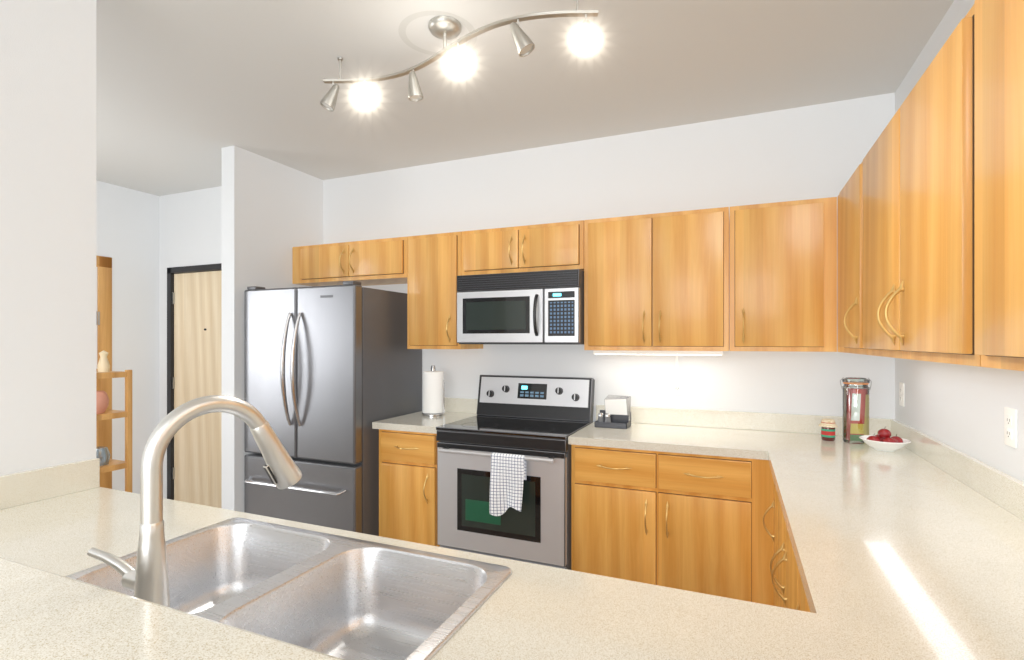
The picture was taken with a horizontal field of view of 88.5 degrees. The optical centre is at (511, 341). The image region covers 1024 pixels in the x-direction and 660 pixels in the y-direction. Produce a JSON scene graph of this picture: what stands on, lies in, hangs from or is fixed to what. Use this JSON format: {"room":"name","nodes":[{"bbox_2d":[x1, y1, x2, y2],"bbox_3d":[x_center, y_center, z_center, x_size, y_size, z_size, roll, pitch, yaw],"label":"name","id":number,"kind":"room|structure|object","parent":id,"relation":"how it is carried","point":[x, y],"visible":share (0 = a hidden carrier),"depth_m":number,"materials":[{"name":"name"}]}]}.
{"room":"kitchen","nodes":[
{"label":"kitchen","id":0,"kind":"room"},
{"bbox_2d":[0,0,95,474],"bbox_3d":[-2.349,0.060,-0.133,0.120,2.720,4.320,0,0,23],"label":"wall","id":1,"kind":"structure","parent":0,"point":[47,233],"depth_m":1.70,"materials":[{"name":"white paint"}]},
{"bbox_2d":[96,180,158,493],"bbox_3d":[-4.461,0.060,1.839,0.150,2.720,6.300,0,0,23],"label":"wall","id":2,"kind":"structure","parent":0,"point":[127,230],"depth_m":4.51,"materials":[{"name":"white paint"}]},
{"bbox_2d":[96,255,111,488],"bbox_3d":[-3.518,0.365,3.829,0.028,2.110,1.100,0,0,23],"label":"door frame","id":3,"kind":"structure","parent":2,"relation":"attached to","point":[104,304],"depth_m":4.29,"materials":[{"name":"brown wood"}]},
{"bbox_2d":[159,186,221,498],"bbox_3d":[-2.478,0.060,4.501,1.720,2.720,0.150,0,0,23],"label":"wall","id":4,"kind":"structure","parent":0,"point":[190,228],"depth_m":4.59,"materials":[{"name":"white paint"}]},
{"bbox_2d":[167,263,221,507],"bbox_3d":[-2.610,0.385,4.523,0.920,2.070,0.112,0,0,23],"label":"door","id":5,"kind":"structure","parent":4,"relation":"in","point":[194,368],"depth_m":4.55,"materials":[{"name":"beige wood"}]},
{"bbox_2d":[222,145,322,511],"bbox_3d":[-1.710,0.060,3.958,0.120,2.720,0.970,0,0,23],"label":"wall","id":6,"kind":"structure","parent":0,"point":[272,213],"depth_m":3.58,"materials":[{"name":"white paint"}]},
{"bbox_2d":[96,0,953,195],"bbox_3d":[-1.771,-1.360,0.920,6.120,0.120,7.310,0,0,23],"label":"ceiling","id":7,"kind":"structure","parent":0,"point":[187,91],"depth_m":2.56,"materials":[{"name":"grey paint"}]},
{"bbox_2d":[398,11,476,55],"bbox_3d":[-0.314,-1.299,2.230,0.330,0.001,0.330,0,0,23],"label":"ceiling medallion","id":8,"kind":"object","parent":7,"relation":"in","point":[405,22],"visible":0.81,"depth_m":2.18,"materials":[{"name":"white paint"}]},
{"bbox_2d":[320,0,597,111],"bbox_3d":[-0.279,-1.180,2.168,1.293,0.239,0.184,0,0,28],"label":"spotlights","id":9,"kind":"object","parent":7,"relation":"attached to","point":[444,28],"visible":1,"depth_m":2.10,"materials":[{"name":"grey metal"}]},
{"bbox_2d":[323,93,894,421],"bbox_3d":[0.338,0.060,3.534,3.980,2.720,0.150,0,0,23],"label":"wall","id":10,"kind":"structure","parent":0,"point":[817,151],"depth_m":3.23,"materials":[{"name":"white paint"}]},
{"bbox_2d":[292,242,369,285],"bbox_3d":[-1.344,-0.567,3.949,0.544,0.275,0.392,0,0,23],"label":"upper cabinet","id":11,"kind":"object","parent":10,"relation":"attached to","point":[323,264],"depth_m":3.82,"materials":[{"name":"brown wood"}]},
{"bbox_2d":[344,237,403,284],"bbox_3d":[-0.875,-0.567,3.750,0.474,0.275,0.392,0,0,23],"label":"upper cabinet","id":12,"kind":"object","parent":10,"relation":"attached to","point":[377,261],"depth_m":3.63,"materials":[{"name":"brown wood"}]},
{"bbox_2d":[404,232,482,348],"bbox_3d":[-0.457,-0.326,3.597,0.408,0.757,0.347,0,0,23],"label":"upper cabinet","id":13,"kind":"object","parent":10,"relation":"attached to","point":[431,286],"depth_m":3.44,"materials":[{"name":"brown wood"}]},
{"bbox_2d":[452,226,515,276],"bbox_3d":[-0.089,-0.563,3.416,0.403,0.283,0.392,0,0,23],"label":"upper cabinet","id":14,"kind":"object","parent":10,"relation":"attached to","point":[485,251],"depth_m":3.29,"materials":[{"name":"brown wood"}]},
{"bbox_2d":[516,220,583,271],"bbox_3d":[0.282,-0.563,3.259,0.403,0.283,0.392,0,0,23],"label":"upper cabinet","id":15,"kind":"object","parent":10,"relation":"attached to","point":[550,246],"depth_m":3.12,"materials":[{"name":"brown wood"}]},
{"bbox_2d":[457,269,583,344],"bbox_3d":[0.085,-0.197,3.310,0.794,0.431,0.448,0,0,23],"label":"over-the-range microwave","id":16,"kind":"object","parent":15,"relation":"attached to","point":[540,307],"visible":1,"depth_m":3.13,"materials":[{"name":"grey metal"}]},
{"bbox_2d":[580,207,731,350],"bbox_3d":[0.839,-0.326,3.047,0.780,0.757,0.347,0,0,23],"label":"upper cabinet","id":17,"kind":"object","parent":10,"relation":"attached to","point":[657,282],"depth_m":2.87,"materials":[{"name":"brown wood"}]},
{"bbox_2d":[593,350,722,354],"bbox_3d":[0.825,0.066,3.012,0.715,0.024,0.070,0,0,23],"label":"under-cabinet light","id":18,"kind":"object","parent":17,"relation":"attached to","point":[629,352],"visible":0.98,"depth_m":2.98,"materials":[{"name":"white plastic"}]},
{"bbox_2d":[671,356,683,394],"bbox_3d":[0.981,0.194,3.130,0.072,0.258,0.090,0,0,23],"label":"outlet","id":19,"kind":"object","parent":10,"relation":"attached to","point":[677,385],"visible":0.94,"depth_m":3.16,"materials":[{"name":"white plastic"}]},
{"bbox_2d":[732,197,836,351],"bbox_3d":[1.422,-0.326,2.799,0.486,0.757,0.347,0,0,23],"label":"upper cabinet","id":20,"kind":"object","parent":10,"relation":"attached to","point":[784,254],"depth_m":2.63,"materials":[{"name":"brown wood"}]},
{"bbox_2d":[895,0,1023,481],"bbox_3d":[0.799,0.060,-0.280,0.150,2.720,6.510,0,0,23],"label":"wall","id":21,"kind":"structure","parent":0,"point":[959,407],"depth_m":1.97,"materials":[{"name":"white paint"}]},
{"bbox_2d":[838,173,853,353],"bbox_3d":[1.595,-0.326,2.215,0.326,0.757,0.627,0,0,23],"label":"upper cabinet","id":22,"kind":"object","parent":21,"relation":"attached to","point":[845,197],"depth_m":2.25,"materials":[{"name":"brown wood"}]},
{"bbox_2d":[899,382,903,406],"bbox_3d":[1.945,0.265,2.624,0.008,0.116,0.072,0,0,23],"label":"electrical outlet","id":23,"kind":"object","parent":21,"relation":"attached to","point":[901,394],"visible":1,"depth_m":2.62,"materials":[{"name":"white plastic"}]},
{"bbox_2d":[854,25,957,363],"bbox_3d":[1.279,-0.326,1.470,0.326,0.757,0.992,0,0,23],"label":"upper cabinet","id":24,"kind":"object","parent":21,"relation":"attached to","point":[931,231],"depth_m":1.40,"materials":[{"name":"brown wood"}]},
{"bbox_2d":[958,0,1023,370],"bbox_3d":[0.891,-0.326,0.556,0.326,0.757,0.994,0,0,23],"label":"upper cabinet","id":25,"kind":"object","parent":21,"relation":"attached to","point":[991,35],"depth_m":0.98,"materials":[{"name":"brown wood"}]},
{"bbox_2d":[1004,407,1016,447],"bbox_3d":[1.506,0.260,1.588,0.008,0.116,0.072,0,0,23],"label":"electrical outlet","id":26,"kind":"object","parent":21,"relation":"attached to","point":[1010,426],"visible":1,"depth_m":1.58,"materials":[{"name":"white plastic"}]},
{"bbox_3d":[-1.771,1.480,0.920,6.120,0.120,7.310,0,0,23],"label":"floor","id":27,"kind":"structure","parent":0,"visible":0},
{"bbox_2d":[96,350,131,492],"bbox_3d":[-3.285,0.745,3.765,0.440,1.350,0.805,0,0,23],"label":"shelf unit","id":28,"kind":"object","parent":27,"relation":"on","point":[103,412],"visible":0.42,"depth_m":4.00,"materials":[{"name":"brown wood"}]},
{"bbox_2d":[244,281,421,535],"bbox_3d":[-1.246,0.526,3.657,0.928,1.787,0.837,0,0,23],"label":"fridge","id":29,"kind":"object","parent":27,"relation":"on","point":[332,373],"visible":0.85,"depth_m":3.32,"materials":[{"name":"grey metal"}]},
{"bbox_2d":[379,429,439,546],"bbox_3d":[-0.533,0.985,3.463,0.444,0.870,0.651,0,0,23],"label":"base cabinet","id":30,"kind":"object","parent":27,"relation":"on","point":[407,485],"visible":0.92,"depth_m":3.20,"materials":[{"name":"brown wood"}]},
{"bbox_2d":[372,397,477,433],"bbox_3d":[-0.534,0.476,3.479,0.470,0.140,0.627,0,0,23],"label":"countertop","id":31,"kind":"structure","parent":30,"relation":"on","point":[456,409],"depth_m":3.44,"materials":[{"name":"beige stone"}]},
{"bbox_2d":[422,365,444,415],"bbox_3d":[-0.538,0.335,3.602,0.160,0.340,0.156,0,0,23],"label":"towel stand","id":32,"kind":"object","parent":31,"relation":"on","point":[433,391],"visible":1,"depth_m":3.54,"materials":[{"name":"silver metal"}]},
{"bbox_2d":[436,375,594,569],"bbox_3d":[0.029,0.825,3.181,0.794,1.190,0.717,0,0,23],"label":"range","id":33,"kind":"object","parent":27,"relation":"on","point":[504,472],"visible":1,"depth_m":2.96,"materials":[{"name":"grey metal"}]},
{"bbox_2d":[571,444,772,605],"bbox_3d":[0.873,0.985,2.866,0.984,0.870,0.651,0,0,23],"label":"base cabinet","id":34,"kind":"object","parent":27,"relation":"on","point":[689,522],"visible":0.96,"depth_m":2.59,"materials":[{"name":"brown wood"}]},
{"bbox_2d":[763,479,809,611],"bbox_3d":[1.139,0.985,1.560,0.651,0.870,2.848,0,0,23],"label":"base cabinet","id":35,"kind":"object","parent":27,"relation":"on","point":[788,590],"visible":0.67,"depth_m":1.84,"materials":[{"name":"brown wood"}]},
{"bbox_2d":[0,405,1023,659],"bbox_3d":[0.146,0.476,1.981,2.813,0.140,2.853,0,0,23],"label":"countertop","id":36,"kind":"structure","parent":35,"relation":"on","point":[912,549],"depth_m":1.25,"materials":[{"name":"beige stone"}]},
{"bbox_2d":[65,395,511,659],"bbox_3d":[-0.501,0.396,1.068,0.866,0.598,0.569,0,0,23],"label":"double-bowl sink","id":37,"kind":"object","parent":36,"relation":"in","point":[344,598],"visible":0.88,"depth_m":1.19,"materials":[{"name":"silver metal"}]},
{"bbox_2d":[594,395,630,428],"bbox_3d":[0.599,0.414,3.111,0.191,0.182,0.135,0,0,23],"label":"caddy","id":38,"kind":"object","parent":36,"relation":"on","point":[616,413],"visible":1,"depth_m":3.10,"materials":[{"name":"grey metal"}]},
{"bbox_2d":[819,419,837,440],"bbox_3d":[1.614,0.451,2.682,0.086,0.108,0.086,0,0,23],"label":"jar","id":39,"kind":"object","parent":36,"relation":"on","point":[828,426],"visible":1,"depth_m":2.66,"materials":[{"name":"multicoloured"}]},
{"bbox_2d":[840,377,871,443],"bbox_3d":[1.719,0.343,2.627,0.135,0.324,0.117,0,0,23],"label":"jar","id":40,"kind":"object","parent":36,"relation":"on","point":[855,413],"visible":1,"depth_m":2.62,"materials":[{"name":"clear glass"}]},
{"bbox_2d":[859,426,910,451],"bbox_3d":[1.732,0.450,2.442,0.199,0.109,0.199,0,0,23],"label":"bowl","id":41,"kind":"object","parent":36,"relation":"on","point":[882,440],"visible":1,"depth_m":2.42,"materials":[{"name":"white ceramic"}]},
{"bbox_3d":[-0.443,0.907,0.595,2.820,1.025,0.150,0,0,23],"label":"wall","id":42,"kind":"structure","parent":27,"relation":"on","visible":0},
{"bbox_2d":[0,557,343,659],"bbox_3d":[-0.493,0.373,0.475,2.813,0.040,0.450,0,0,23],"label":"raised bar","id":43,"kind":"object","parent":42,"relation":"on","point":[46,615],"visible":1,"depth_m":0.64,"materials":[{"name":"beige stone"}]}
]}

